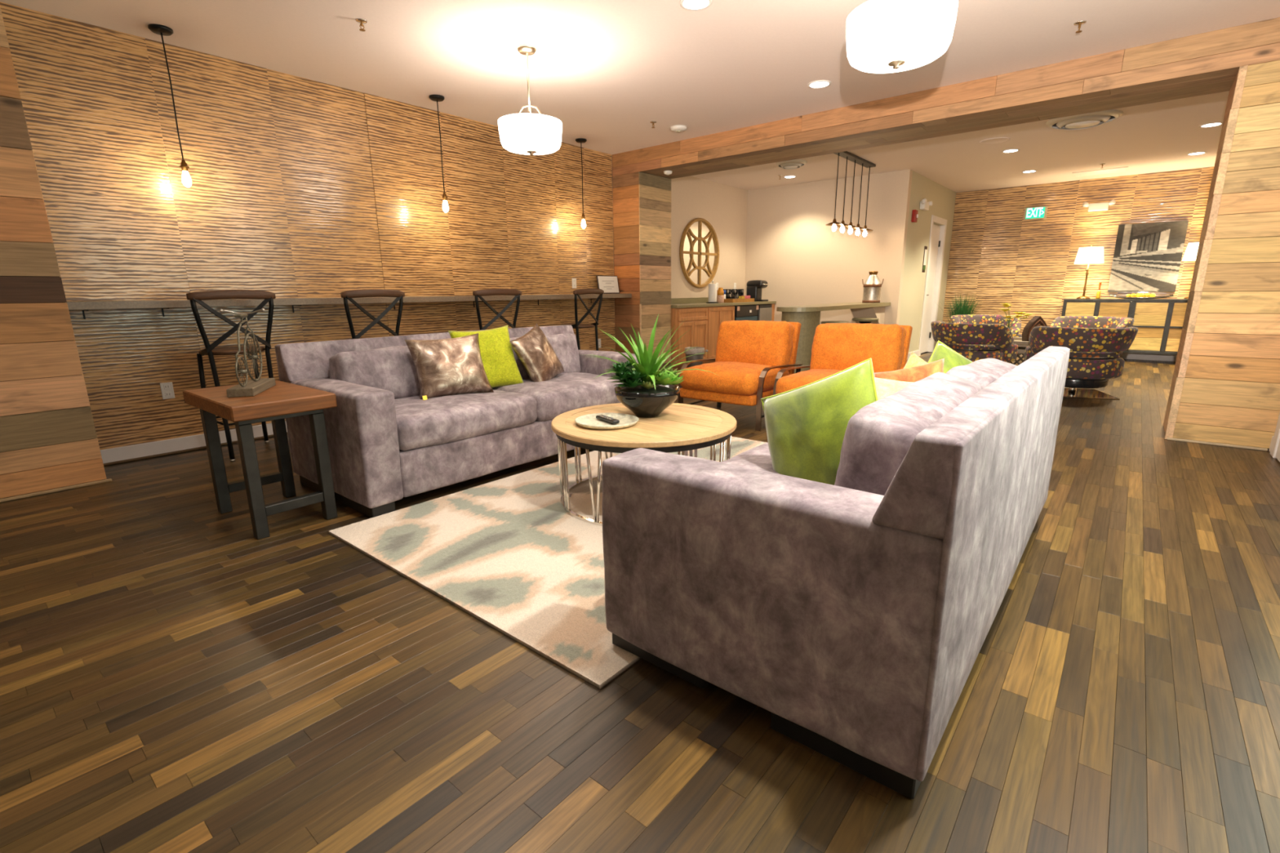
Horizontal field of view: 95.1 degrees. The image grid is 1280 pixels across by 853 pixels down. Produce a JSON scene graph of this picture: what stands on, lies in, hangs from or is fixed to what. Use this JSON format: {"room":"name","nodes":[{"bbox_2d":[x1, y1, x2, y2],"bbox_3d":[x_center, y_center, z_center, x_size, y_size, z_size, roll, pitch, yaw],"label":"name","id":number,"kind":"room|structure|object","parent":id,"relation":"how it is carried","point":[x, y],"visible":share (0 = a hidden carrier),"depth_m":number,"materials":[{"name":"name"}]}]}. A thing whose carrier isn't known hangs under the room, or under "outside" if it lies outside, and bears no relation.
{"room":"lobby","nodes":[
{"label":"lobby","id":0,"kind":"room"},
{"bbox_2d":[0,7,111,502],"bbox_3d":[-4.105,-0.847,2.673,0.516,2.737,2.060,10,17,39],"label":"pillar","id":1,"kind":"structure","parent":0,"point":[49,443],"depth_m":3.26,"materials":[{"name":"brown wood"}]},
{"bbox_2d":[0,1,615,449],"bbox_3d":[-1.849,-1.590,5.788,0.136,2.737,5.870,10,17,39],"label":"wall","id":2,"kind":"structure","parent":0,"point":[300,187],"depth_m":4.39,"materials":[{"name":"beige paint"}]},
{"bbox_2d":[160,382,174,399],"bbox_3d":[-3.338,-0.253,4.136,0.009,0.115,0.070,10,17,39],"label":"wall outlet","id":3,"kind":"object","parent":2,"relation":"attached to","point":[166,388],"visible":1,"depth_m":4.13,"materials":[{"name":"white plastic"}]},
{"bbox_2d":[100,421,288,466],"bbox_3d":[-1.966,-0.245,5.813,0.030,0.108,5.195,10,17,39],"label":"baseboard","id":4,"kind":"structure","parent":2,"relation":"attached to","point":[110,456],"depth_m":4.16,"materials":[{"name":"white paint"}]},
{"bbox_2d":[65,293,631,319],"bbox_3d":[-1.873,-1.169,5.510,0.295,0.113,5.190,10,17,39],"label":"wall bar","id":5,"kind":"object","parent":2,"relation":"attached to","point":[166,304],"visible":0.79,"depth_m":4.43,"materials":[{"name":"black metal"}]},
{"bbox_2d":[595,275,619,293],"bbox_3d":[-0.397,-1.768,7.295,0.054,0.223,0.350,12,18,42],"label":"framed notice","id":6,"kind":"object","parent":5,"relation":"on","point":[609,284],"visible":0.91,"depth_m":7.29,"materials":[{"name":"white paper"}]},
{"bbox_2d":[0,351,1279,852],"bbox_3d":[2.325,-0.016,5.028,8.100,0.060,13.700,10,17,39],"label":"floor","id":7,"kind":"structure","parent":0,"point":[175,678],"depth_m":1.61,"materials":[{"name":"brown wood"}]},
{"bbox_2d":[186,289,275,462],"bbox_3d":[-2.835,-0.374,4.115,0.440,1.142,0.500,10,17,39],"label":"bar stool","id":8,"kind":"object","parent":7,"relation":"on","point":[211,350],"visible":0.7,"depth_m":3.93,"materials":[{"name":"black metal"}]},
{"bbox_2d":[182,380,337,539],"bbox_3d":[-1.894,0.140,2.973,0.735,0.640,0.440,10,17,39],"label":"side table","id":9,"kind":"object","parent":7,"relation":"on","point":[283,400],"visible":0.98,"depth_m":2.84,"materials":[{"name":"brown wood"}]},
{"bbox_2d":[219,308,275,397],"bbox_3d":[-1.934,-0.375,2.883,0.192,0.403,0.390,-4,14,-16],"label":"sculpture","id":10,"kind":"object","parent":9,"relation":"on","point":[252,387],"visible":1,"depth_m":2.85,"materials":[{"name":"metal"}]},
{"bbox_2d":[340,288,404,339],"bbox_3d":[-2.225,-0.545,4.830,0.440,1.142,0.500,10,17,39],"label":"bar stool","id":11,"kind":"object","parent":7,"relation":"on","point":[348,295],"visible":0.43,"depth_m":4.59,"materials":[{"name":"black metal"}]},
{"bbox_2d":[275,324,638,517],"bbox_3d":[-0.985,-0.199,3.951,0.971,0.842,2.258,10,17,39],"label":"sofa","id":12,"kind":"object","parent":7,"relation":"on","point":[388,444],"visible":0.73,"depth_m":3.33,"materials":[{"name":"grey fabric"}]},
{"bbox_2d":[328,346,420,399],"bbox_3d":[-1.483,-0.325,3.635,0.252,0.346,0.810,-5,8,39],"label":"cushion","id":13,"kind":"object","parent":12,"relation":"on","point":[390,368],"depth_m":3.44,"materials":[{"name":"grey fabric"}]},
{"bbox_2d":[404,333,493,399],"bbox_3d":[-1.168,-0.369,3.608,0.458,0.381,0.223,-12,17,-39],"label":"throw pillow","id":14,"kind":"object","parent":12,"relation":"on","point":[453,366],"visible":0.98,"depth_m":3.54,"materials":[{"name":"brown fabric"}]},
{"bbox_2d":[394,390,537,450],"bbox_3d":[-1.223,-0.078,3.562,0.814,0.220,0.944,10,17,39],"label":"seat cushion","id":15,"kind":"object","parent":12,"relation":"on","point":[458,421],"depth_m":3.31,"materials":[{"name":"grey fabric"}]},
{"bbox_2d":[448,324,524,387],"bbox_3d":[-1.021,-0.455,3.930,0.449,0.423,0.204,-13,18,-42],"label":"throw pillow","id":16,"kind":"object","parent":12,"relation":"on","point":[500,365],"visible":0.63,"depth_m":3.92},
{"bbox_2d":[509,323,564,382],"bbox_3d":[-0.729,-0.497,4.190,0.208,0.465,0.502,4,14,19],"label":"throw pillow","id":17,"kind":"object","parent":12,"relation":"on","point":[538,357],"visible":0.95,"depth_m":4.09,"materials":[{"name":"brown fabric"}]},
{"bbox_2d":[509,333,581,378],"bbox_3d":[-0.882,-0.492,4.329,0.249,0.345,1.054,-2,9,42],"label":"cushion","id":18,"kind":"object","parent":12,"relation":"on","point":[565,347],"depth_m":4.51,"materials":[{"name":"grey fabric"}]},
{"bbox_2d":[492,372,622,421],"bbox_3d":[-0.626,-0.243,4.258,0.812,0.227,0.944,10,17,39],"label":"seat cushion","id":19,"kind":"object","parent":12,"relation":"on","point":[566,392],"depth_m":3.94,"materials":[{"name":"grey fabric"}]},
{"bbox_2d":[472,288,521,329],"bbox_3d":[-1.453,-0.762,5.735,0.500,1.142,0.440,-13,18,-42],"label":"bar stool","id":20,"kind":"object","parent":7,"relation":"on","point":[479,293],"visible":0.33,"depth_m":5.49,"materials":[{"name":"black metal"}]},
{"bbox_2d":[328,436,766,688],"bbox_3d":[0.084,0.376,3.256,1.770,0.015,2.755,10,17,39],"label":"area rug","id":21,"kind":"object","parent":7,"relation":"on","point":[506,553],"visible":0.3,"depth_m":2.50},
{"bbox_2d":[551,403,736,525],"bbox_3d":[0.022,0.172,3.143,0.970,0.434,0.970,10,17,39],"label":"coffee table","id":22,"kind":"object","parent":21,"relation":"on","point":[680,427],"visible":0.7,"depth_m":2.88,"materials":[{"name":"brown wood"}]},
{"bbox_2d":[574,413,639,429],"bbox_3d":[-0.169,-0.027,2.991,0.330,0.024,0.324,10,17,39],"label":"serving plate","id":23,"kind":"object","parent":22,"relation":"on","point":[590,421],"visible":0.95,"depth_m":3.00,"materials":[{"name":"ceramic"}]},
{"bbox_2d":[595,414,619,423],"bbox_3d":[-0.167,-0.038,3.000,0.042,0.019,0.170,-10,16,-34],"label":"remote control","id":24,"kind":"object","parent":23,"relation":"on","point":[610,420],"visible":1,"depth_m":2.97,"materials":[{"name":"black plastic"}]},
{"bbox_2d":[594,314,718,417],"bbox_3d":[0.036,-0.322,3.115,0.662,0.540,0.653,10,17,39],"label":"potted plant","id":25,"kind":"object","parent":22,"relation":"on","point":[646,391],"visible":1,"depth_m":3.06,"materials":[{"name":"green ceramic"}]},
{"bbox_2d":[564,288,604,351],"bbox_3d":[-0.705,-0.972,6.610,0.440,1.142,0.500,8,16,33],"label":"bar stool","id":26,"kind":"object","parent":7,"relation":"on","point":[585,291],"visible":0.54,"depth_m":6.41,"materials":[{"name":"black metal"}]},
{"bbox_2d":[671,306,708,373],"bbox_3d":[0.511,-1.248,8.329,0.585,0.882,0.765,10,17,39],"label":"base cabinet","id":27,"kind":"object","parent":7,"relation":"on","point":[695,318],"visible":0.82,"depth_m":8.05,"materials":[{"name":"brown wood"}]},
{"bbox_2d":[671,297,776,308],"bbox_3d":[1.157,-1.914,8.963,0.608,0.118,2.817,10,17,39],"label":"countertop","id":28,"kind":"structure","parent":27,"relation":"on","point":[676,303],"depth_m":8.74,"materials":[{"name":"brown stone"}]},
{"bbox_2d":[706,280,718,302],"bbox_3d":[1.085,-2.014,8.749,0.190,0.329,0.190,10,17,39],"label":"paper towel holder","id":29,"kind":"object","parent":28,"relation":"on","point":[712,287],"visible":0.95,"depth_m":8.70,"materials":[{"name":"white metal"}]},
{"bbox_2d":[716,287,724,302],"bbox_3d":[1.234,-2.016,8.981,0.108,0.225,0.108,10,17,39],"label":"sugar canister","id":30,"kind":"object","parent":28,"relation":"on","point":[720,297],"visible":0.93,"depth_m":8.94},
{"bbox_2d":[723,288,743,298],"bbox_3d":[1.484,-2.127,9.503,0.103,0.201,0.600,10,17,39],"label":"rack","id":31,"kind":"object","parent":28,"relation":"on","point":[729,292],"visible":0.52,"depth_m":9.45,"materials":[{"name":"black metal"}]},
{"bbox_2d":[723,297,754,302],"bbox_3d":[1.566,-1.994,9.251,0.180,0.055,0.660,10,17,39],"label":"box","id":32,"kind":"object","parent":28,"relation":"on","point":[751,300],"visible":0.88,"depth_m":9.06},
{"bbox_2d":[746,280,768,301],"bbox_3d":[1.948,-2.249,9.693,0.325,0.345,0.240,10,17,39],"label":"coffee maker","id":33,"kind":"object","parent":28,"relation":"on","point":[754,287],"visible":0.87,"depth_m":9.62,"materials":[{"name":"black plastic"}]},
{"bbox_2d":[684,346,708,368],"bbox_3d":[0.739,-0.880,7.874,0.282,0.366,0.272,10,17,39],"label":"basket","id":34,"kind":"object","parent":7,"relation":"on","point":[695,350],"visible":0.66,"depth_m":7.77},
{"bbox_2d":[702,305,734,364],"bbox_3d":[0.992,-1.383,8.892,0.585,0.882,0.730,10,17,39],"label":"base cabinet","id":35,"kind":"object","parent":7,"relation":"on","point":[717,314],"visible":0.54,"depth_m":8.59,"materials":[{"name":"brown wood"}]},
{"bbox_2d":[678,320,802,431],"bbox_3d":[0.872,-0.491,5.127,0.815,0.848,0.905,10,17,39],"label":"armchair","id":36,"kind":"object","parent":7,"relation":"on","point":[750,355],"visible":0.85,"depth_m":5.00,"materials":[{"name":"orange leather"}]},
{"bbox_2d":[680,361,789,395],"bbox_3d":[0.820,-0.429,5.076,0.744,0.228,0.741,10,17,39],"label":"seat cushion","id":37,"kind":"object","parent":36,"relation":"on","point":[734,378],"depth_m":4.83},
{"bbox_2d":[715,320,794,368],"bbox_3d":[1.017,-0.725,5.254,0.706,0.447,0.270,10,4,39],"label":"cushion","id":38,"kind":"object","parent":36,"relation":"on","point":[761,343],"depth_m":5.12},
{"bbox_2d":[733,304,758,320],"bbox_3d":[1.471,-1.521,9.439,0.588,0.855,0.720,10,17,39],"label":"dishwasher","id":39,"kind":"object","parent":7,"relation":"on","point":[749,312],"visible":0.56,"depth_m":9.16,"materials":[{"name":"black plastic"}]},
{"bbox_2d":[757,303,772,320],"bbox_3d":[1.853,-1.628,9.886,0.590,0.855,0.435,10,17,39],"label":"mini fridge","id":40,"kind":"object","parent":7,"relation":"on","point":[764,311],"visible":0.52,"depth_m":9.60,"materials":[{"name":"grey metal"}]},
{"bbox_2d":[776,302,890,373],"bbox_3d":[2.618,-1.174,7.859,0.490,0.911,2.867,10,17,39],"label":"peninsula bar","id":41,"kind":"object","parent":7,"relation":"on","point":[809,316],"visible":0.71,"depth_m":6.84,"materials":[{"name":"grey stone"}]},
{"bbox_2d":[862,271,884,302],"bbox_3d":[3.366,-2.021,8.483,0.249,0.444,0.249,-3,13,-11],"label":"milk can","id":42,"kind":"object","parent":41,"relation":"on","point":[872,286],"visible":0.99,"depth_m":8.40,"materials":[{"name":"metal"}]},
{"bbox_2d":[601,346,1070,799],"bbox_3d":[0.948,0.162,2.316,0.974,0.842,2.256,10,17,39],"label":"sofa","id":43,"kind":"object","parent":7,"relation":"on","point":[858,611],"visible":0.95,"depth_m":1.42,"materials":[{"name":"grey fabric"}]},
{"bbox_2d":[721,442,779,474],"bbox_3d":[0.594,0.262,2.022,0.813,0.219,0.941,10,17,39],"label":"seat cushion","id":44,"kind":"object","parent":43,"relation":"on","point":[758,457],"depth_m":2.19,"materials":[{"name":"grey fabric"}]},
{"bbox_2d":[760,358,878,484],"bbox_3d":[0.605,0.049,1.937,0.211,0.562,0.581,-10,16,-36],"label":"throw pillow","id":45,"kind":"object","parent":43,"relation":"on","point":[806,425],"visible":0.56,"depth_m":1.86,"materials":[{"name":"green fabric"}]},
{"bbox_2d":[874,377,913,399],"bbox_3d":[0.978,-0.064,2.386,0.376,0.286,0.200,9,16,34],"label":"throw pillow","id":46,"kind":"object","parent":43,"relation":"on","point":[885,388],"visible":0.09,"depth_m":2.36,"materials":[{"name":"beige fabric"}]},
{"bbox_2d":[834,372,981,495],"bbox_3d":[0.906,0.048,1.925,0.250,0.342,1.035,20,23,34],"label":"cushion","id":47,"kind":"object","parent":43,"relation":"on","point":[877,438],"depth_m":1.55,"materials":[{"name":"grey fabric"}]},
{"bbox_2d":[873,358,944,382],"bbox_3d":[1.164,-0.140,2.527,0.345,0.312,0.165,7,15,30],"label":"throw pillow","id":48,"kind":"object","parent":43,"relation":"on","point":[913,374],"visible":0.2,"depth_m":2.50,"materials":[{"name":"orange fabric"}]},
{"bbox_2d":[903,351,927,368],"bbox_3d":[1.318,-0.139,2.716,0.422,0.400,0.180,6,15,26],"label":"throw pillow","id":49,"kind":"object","parent":43,"relation":"on","point":[914,360],"visible":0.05,"depth_m":2.74,"materials":[{"name":"yellow fabric"}]},
{"bbox_2d":[927,340,973,373],"bbox_3d":[1.539,-0.178,2.854,0.499,0.468,0.195,1,13,5],"label":"throw pillow","id":50,"kind":"object","parent":43,"relation":"on","point":[953,358],"visible":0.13,"depth_m":2.83,"materials":[{"name":"green fabric"}]},
{"bbox_2d":[946,358,1017,389],"bbox_3d":[1.488,-0.108,2.587,0.628,0.344,0.250,-13,32,-43],"label":"cushion","id":51,"kind":"object","parent":43,"relation":"on","point":[983,372],"depth_m":2.41,"materials":[{"name":"grey fabric"}]},
{"bbox_2d":[773,323,912,395],"bbox_3d":[1.575,-0.365,4.556,0.815,0.848,0.906,11,17,40],"label":"armchair","id":52,"kind":"object","parent":7,"relation":"on","point":[836,348],"visible":0.43,"depth_m":4.54,"materials":[{"name":"orange leather"}]},
{"bbox_2d":[775,368,841,394],"bbox_3d":[1.521,-0.304,4.507,0.744,0.228,0.741,11,17,40],"label":"seat cushion","id":53,"kind":"object","parent":52,"relation":"on","point":[787,383],"depth_m":4.42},
{"bbox_2d":[809,323,906,372],"bbox_3d":[1.726,-0.599,4.679,0.706,0.447,0.270,11,4,40],"label":"cushion","id":54,"kind":"object","parent":52,"relation":"on","point":[835,346],"depth_m":4.55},
{"bbox_2d":[852,317,879,323],"bbox_3d":[3.047,-1.109,7.986,0.344,0.727,0.344,10,17,39],"label":"counter stool","id":55,"kind":"object","parent":7,"relation":"on","point":[861,320],"visible":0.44,"depth_m":7.80,"materials":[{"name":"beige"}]},
{"bbox_2d":[937,292,987,323],"bbox_3d":[5.580,-1.801,10.146,0.733,1.047,0.809,12,18,42],"label":"grass plant","id":56,"kind":"object","parent":7,"relation":"on","point":[960,309],"visible":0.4,"depth_m":10.00,"materials":[{"name":"green plastic"}]},
{"bbox_2d":[930,320,1017,361],"bbox_3d":[3.931,-0.892,7.026,0.811,0.715,0.906,-6,14,-22],"label":"tub chair","id":57,"kind":"object","parent":7,"relation":"on","point":[974,342],"visible":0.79,"depth_m":6.69,"materials":[{"name":"fabric"}]},
{"bbox_2d":[942,342,996,351],"bbox_3d":[4.009,-0.971,7.041,0.580,0.105,0.560,-6,14,-22],"label":"seat cushion","id":58,"kind":"object","parent":57,"relation":"on","point":[977,347],"depth_m":6.77,"materials":[{"name":"fabric"}]},
{"bbox_2d":[950,314,1022,337],"bbox_3d":[5.027,-1.267,8.599,0.906,0.715,0.811,3,13,14],"label":"tub chair","id":59,"kind":"object","parent":7,"relation":"on","point":[964,318],"visible":0.17,"depth_m":8.69,"materials":[{"name":"fabric"}]},
{"bbox_2d":[1007,337,1030,365],"bbox_3d":[4.861,-0.877,7.468,0.720,0.470,0.720,10,17,39],"label":"table","id":60,"kind":"object","parent":7,"relation":"on","point":[1021,344],"visible":0.03,"depth_m":7.19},
{"bbox_2d":[999,302,1031,337],"bbox_3d":[4.718,-1.301,7.358,0.400,0.487,0.229,10,17,39],"label":"flowers","id":61,"kind":"object","parent":60,"relation":"on","point":[1005,304],"visible":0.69,"depth_m":7.35,"materials":[{"name":"plant"}]},
{"bbox_2d":[1013,337,1030,346],"bbox_3d":[4.859,-1.072,7.423,0.720,0.070,0.720,10,17,39],"label":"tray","id":62,"kind":"object","parent":60,"relation":"on","point":[1017,340],"depth_m":7.15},
{"bbox_2d":[1022,315,1047,341],"bbox_3d":[4.974,-1.221,7.351,0.270,0.330,0.109,-1,13,0],"label":"sculpture","id":63,"kind":"object","parent":60,"relation":"on","point":[1037,321],"visible":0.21,"depth_m":7.31,"materials":[{"name":"brown wood"}]},
{"bbox_2d":[1023,325,1137,399],"bbox_3d":[4.597,-0.694,6.143,0.906,0.715,0.811,4,14,17],"label":"tub chair","id":64,"kind":"object","parent":7,"relation":"on","point":[1094,359],"visible":0.68,"depth_m":5.87,"materials":[{"name":"fabric"}]},
{"bbox_2d":[1069,351,1119,359],"bbox_3d":[4.622,-0.783,6.205,0.560,0.105,0.580,4,14,17],"label":"seat cushion","id":65,"kind":"object","parent":64,"relation":"on","point":[1081,354],"depth_m":5.92,"materials":[{"name":"fabric"}]},
{"bbox_2d":[1049,315,1134,356],"bbox_3d":[6.014,-1.105,7.862,0.811,0.715,0.906,-7,14,-24],"label":"tub chair","id":66,"kind":"object","parent":7,"relation":"on","point":[1081,322],"visible":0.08,"depth_m":8.02,"materials":[{"name":"fabric"}]},
{"bbox_2d":[1061,298,1187,355],"bbox_3d":[7.455,-1.465,8.891,1.745,0.925,0.446,10,17,39],"label":"sideboard","id":67,"kind":"object","parent":7,"relation":"on","point":[1159,322],"visible":0.32,"depth_m":8.61,"materials":[{"name":"grey metal"}]},
{"bbox_2d":[1074,244,1103,298],"bbox_3d":[6.942,-2.396,9.083,0.370,0.810,0.229,10,17,39],"label":"table lamp","id":68,"kind":"object","parent":67,"relation":"on","point":[1093,255],"visible":0.96,"depth_m":8.97,"materials":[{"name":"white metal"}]},
{"bbox_2d":[1110,294,1173,298],"bbox_3d":[7.450,-1.930,8.707,0.720,0.063,0.178,10,17,39],"label":"tray","id":69,"kind":"object","parent":67,"relation":"on","point":[1111,295],"visible":0.98,"depth_m":8.65,"materials":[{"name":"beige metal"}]},
{"bbox_2d":[1182,242,1199,298],"bbox_3d":[7.907,-2.223,8.300,0.370,0.810,0.229,10,17,39],"label":"table lamp","id":70,"kind":"object","parent":67,"relation":"on","point":[1190,254],"visible":0.18,"depth_m":8.25,"materials":[{"name":"white fabric"}]},
{"bbox_2d":[1163,59,1279,451],"bbox_3d":[4.300,-1.142,4.132,0.553,2.502,0.653,10,17,39],"label":"pillar","id":71,"kind":"structure","parent":7,"relation":"on","point":[1224,391],"depth_m":3.98,"materials":[{"name":"brown wood"}]},
{"bbox_2d":[0,0,1279,192],"bbox_3d":[2.300,-2.751,4.394,8.100,0.080,13.700,10,17,39],"label":"ceiling","id":72,"kind":"structure","parent":0,"point":[606,69],"depth_m":4.21,"materials":[{"name":"paint"}]},
{"bbox_2d":[147,23,191,186],"bbox_3d":[-2.992,-2.036,3.764,0.124,0.932,0.124,10,17,39],"label":"pendant","id":73,"kind":"object","parent":72,"relation":"hanging from","point":[160,29],"visible":1,"depth_m":3.74,"materials":[{"name":"black metal"}]},
{"bbox_2d":[179,160,189,171],"bbox_3d":[-2.989,-1.711,3.839,0.051,0.070,0.052,10,17,39],"label":"socket","id":74,"kind":"object","parent":73,"relation":"attached to","point":[184,166],"depth_m":3.83,"materials":[{"name":"gold metal"}]},
{"bbox_2d":[355,17,367,31],"bbox_3d":[-1.705,-2.459,3.588,0.068,0.053,0.068,10,17,39],"label":"sprinkler","id":75,"kind":"object","parent":72,"relation":"attached to","point":[361,20],"visible":1,"depth_m":3.58,"materials":[{"name":"silver metal"}]},
{"bbox_2d":[429,94,448,212],"bbox_3d":[-1.727,-2.356,5.093,0.124,0.932,0.124,10,17,39],"label":"pendant","id":76,"kind":"object","parent":72,"relation":"hanging from","point":[437,98],"visible":1,"depth_m":5.08,"materials":[{"name":"black metal"}]},
{"bbox_2d":[497,44,561,155],"bbox_3d":[-0.772,-2.258,4.083,0.444,0.684,0.444,10,17,39],"label":"drum pendant","id":77,"kind":"object","parent":72,"relation":"hanging from","point":[530,134],"visible":1,"depth_m":3.98,"materials":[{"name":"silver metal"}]},
{"bbox_2d":[575,137,586,228],"bbox_3d":[-0.644,-2.703,6.545,0.124,0.932,0.124,10,17,39],"label":"pendant","id":78,"kind":"object","parent":72,"relation":"hanging from","point":[580,140],"visible":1,"depth_m":6.53,"materials":[{"name":"black metal"}]},
{"bbox_2d":[670,124,687,132],"bbox_3d":[0.396,-3.040,5.992,0.170,0.044,0.170,10,17,39],"label":"smoke detector","id":79,"kind":"object","parent":72,"relation":"attached to","point":[677,128],"visible":1,"depth_m":5.94,"materials":[{"name":"white plastic"}]},
{"bbox_2d":[680,0,711,10],"bbox_3d":[0.324,-2.455,3.390,0.186,0.007,0.186,10,17,39],"label":"recessed light","id":80,"kind":"object","parent":72,"relation":"in","point":[693,5],"visible":1,"depth_m":3.41,"materials":[{"name":"white plastic"}]},
{"bbox_2d":[775,159,807,168],"bbox_3d":[1.992,-3.443,7.709,0.400,0.062,0.400,10,17,39],"label":"ceiling vent","id":81,"kind":"object","parent":72,"relation":"in","point":[794,163],"visible":0.95,"depth_m":7.61,"materials":[{"name":"white plastic"}]},
{"bbox_2d":[807,80,831,88],"bbox_3d":[1.459,-2.784,4.762,0.186,0.007,0.186,10,17,39],"label":"recessed light","id":82,"kind":"object","parent":72,"relation":"in","point":[819,83],"visible":1,"depth_m":4.75,"materials":[{"name":"white plastic"}]},
{"bbox_2d":[825,151,875,236],"bbox_3d":[2.745,-2.969,7.556,0.210,0.930,1.290,10,17,39],"label":"linear pendant","id":83,"kind":"object","parent":72,"relation":"hanging from","point":[847,155],"visible":0.98,"depth_m":7.50,"materials":[{"name":"grey metal"}]},
{"bbox_2d":[845,0,958,73],"bbox_3d":[1.128,-1.911,2.509,0.444,0.684,0.444,10,17,39],"label":"drum pendant","id":84,"kind":"object","parent":72,"relation":"hanging from","point":[882,36],"visible":1,"depth_m":2.42,"materials":[{"name":"white glass"}]},
{"bbox_2d":[612,17,1279,178],"bbox_3d":[2.152,-2.853,5.567,6.118,0.247,0.637,10,17,39],"label":"beam","id":85,"kind":"structure","parent":72,"relation":"attached to","point":[1210,62],"depth_m":4.74,"materials":[{"name":"brown wood"}]},
{"bbox_2d":[979,137,1010,144],"bbox_3d":[4.028,-3.244,6.649,0.304,0.008,0.304,10,17,39],"label":"ceiling speaker","id":86,"kind":"object","parent":72,"relation":"attached to","point":[997,140],"visible":1,"depth_m":6.64,"materials":[{"name":"paint"}]},
{"bbox_2d":[1045,109,1123,129],"bbox_3d":[4.401,-3.027,5.819,0.620,0.062,0.620,10,17,39],"label":"ceiling vent","id":87,"kind":"object","parent":72,"relation":"in","point":[1088,120],"visible":0.95,"depth_m":5.72,"materials":[{"name":"white plastic"}]},
{"bbox_2d":[1071,166,1128,177],"bbox_3d":[6.656,-3.682,8.471,0.640,0.025,0.320,10,17,39],"label":"ceiling vent","id":88,"kind":"object","parent":72,"relation":"in","point":[1123,169],"visible":1,"depth_m":8.43,"materials":[{"name":"paint"}]},
{"bbox_2d":[1199,121,1222,127],"bbox_3d":[5.925,-3.128,6.071,0.186,0.007,0.186,10,17,39],"label":"recessed light","id":89,"kind":"object","parent":72,"relation":"in","point":[1211,124],"visible":0.99,"depth_m":6.06,"materials":[{"name":"white plastic"}]},
{"bbox_2d":[612,171,671,371],"bbox_3d":[0.009,-1.911,7.620,0.522,2.502,0.641,10,17,39],"label":"pillar","id":90,"kind":"structure","parent":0,"point":[642,201],"depth_m":7.35,"materials":[{"name":"brown wood"}]},
{"bbox_2d":[614,383,679,417],"bbox_3d":[0.039,-0.134,3.169,0.354,0.150,0.354,10,17,39],"label":"bowl","id":91,"kind":"object","parent":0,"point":[645,402],"depth_m":3.06,"materials":[{"name":"black ceramic"}]},
{"bbox_2d":[670,176,747,297],"bbox_3d":[0.806,-2.362,9.017,0.120,2.737,3.230,10,17,39],"label":"wall","id":92,"kind":"structure","parent":0,"point":[725,206],"depth_m":9.18,"materials":[{"name":"beige paint"}]},
{"bbox_2d":[671,297,708,303],"bbox_3d":[0.931,-1.974,9.142,0.020,0.078,2.814,10,17,39],"label":"backsplash","id":93,"kind":"structure","parent":92,"relation":"attached to","point":[701,300],"depth_m":8.91,"materials":[{"name":"beige stone"}]},
{"bbox_2d":[679,217,719,288],"bbox_3d":[0.925,-2.650,8.960,0.048,1.030,1.030,10,17,39],"label":"round mirror","id":94,"kind":"object","parent":92,"relation":"attached to","point":[699,249],"visible":1,"depth_m":8.95,"materials":[{"name":"brown wood"}]},
{"bbox_2d":[744,168,912,324],"bbox_3d":[2.808,-2.467,9.388,2.670,2.737,0.120,10,17,39],"label":"wall","id":95,"kind":"structure","parent":0,"point":[790,246],"depth_m":9.12,"materials":[{"name":"beige paint"}]},
{"bbox_2d":[898,170,955,352],"bbox_3d":[4.667,-2.538,9.621,0.120,2.737,2.630,10,17,39],"label":"wall","id":96,"kind":"structure","parent":0,"point":[943,198],"depth_m":9.18,"materials":[{"name":"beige paint"}]},
{"bbox_2d":[920,198,932,210],"bbox_3d":[4.308,-3.340,8.820,0.105,0.143,0.409,10,17,39],"label":"emergency light","id":97,"kind":"object","parent":96,"relation":"attached to","point":[924,205],"visible":1,"depth_m":8.76,"materials":[{"name":"white plastic"}]},
{"bbox_2d":[918,214,946,355],"bbox_3d":[4.906,-2.362,9.940,0.138,2.245,0.930,10,17,39],"label":"door","id":98,"kind":"structure","parent":96,"relation":"in","point":[937,233],"depth_m":10.04,"materials":[{"name":"white paint"}]},
{"bbox_2d":[942,166,1213,334],"bbox_3d":[7.626,-2.411,8.954,5.500,2.737,0.134,10,17,39],"label":"wall","id":99,"kind":"structure","parent":0,"point":[997,255],"depth_m":9.53,"materials":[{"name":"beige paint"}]},
{"bbox_2d":[1023,205,1048,220],"bbox_3d":[6.461,-3.487,9.564,0.310,0.190,0.056,10,17,39],"label":"exit sign","id":100,"kind":"object","parent":99,"relation":"attached to","point":[1036,212],"visible":1,"depth_m":9.54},
{"bbox_2d":[1082,199,1115,211],"bbox_3d":[7.073,-3.404,9.029,0.409,0.143,0.105,10,17,39],"label":"emergency light","id":101,"kind":"object","parent":99,"relation":"attached to","point":[1100,206],"visible":1,"depth_m":9.02,"materials":[{"name":"white plastic"}]},
{"bbox_2d":[1107,220,1188,292],"bbox_3d":[7.625,-2.541,8.812,0.790,1.000,0.033,10,17,39],"label":"wall picture","id":102,"kind":"object","parent":99,"relation":"attached to","point":[1147,256],"visible":1,"depth_m":8.79,"materials":[{"name":"fabric"}]},
{"bbox_2d":[1120,352,1177,361],"bbox_3d":[7.560,-1.123,9.220,5.180,0.108,0.018,10,17,39],"label":"baseboard","id":103,"kind":"structure","parent":99,"relation":"attached to","point":[1125,355],"depth_m":9.00,"materials":[{"name":"white paint"}]},
{"bbox_3d":[2.018,-0.497,0.921,0.120,2.737,7.335,10,17,39],"label":"wall","id":104,"kind":"structure","parent":0,"visible":0},
{"bbox_2d":[1269,412,1279,462],"bbox_3d":[3.898,-0.784,3.274,0.042,2.200,1.100,10,17,39],"label":"door","id":105,"kind":"structure","parent":104,"relation":"in","point":[1275,448],"depth_m":3.84,"materials":[{"name":"white paint"}]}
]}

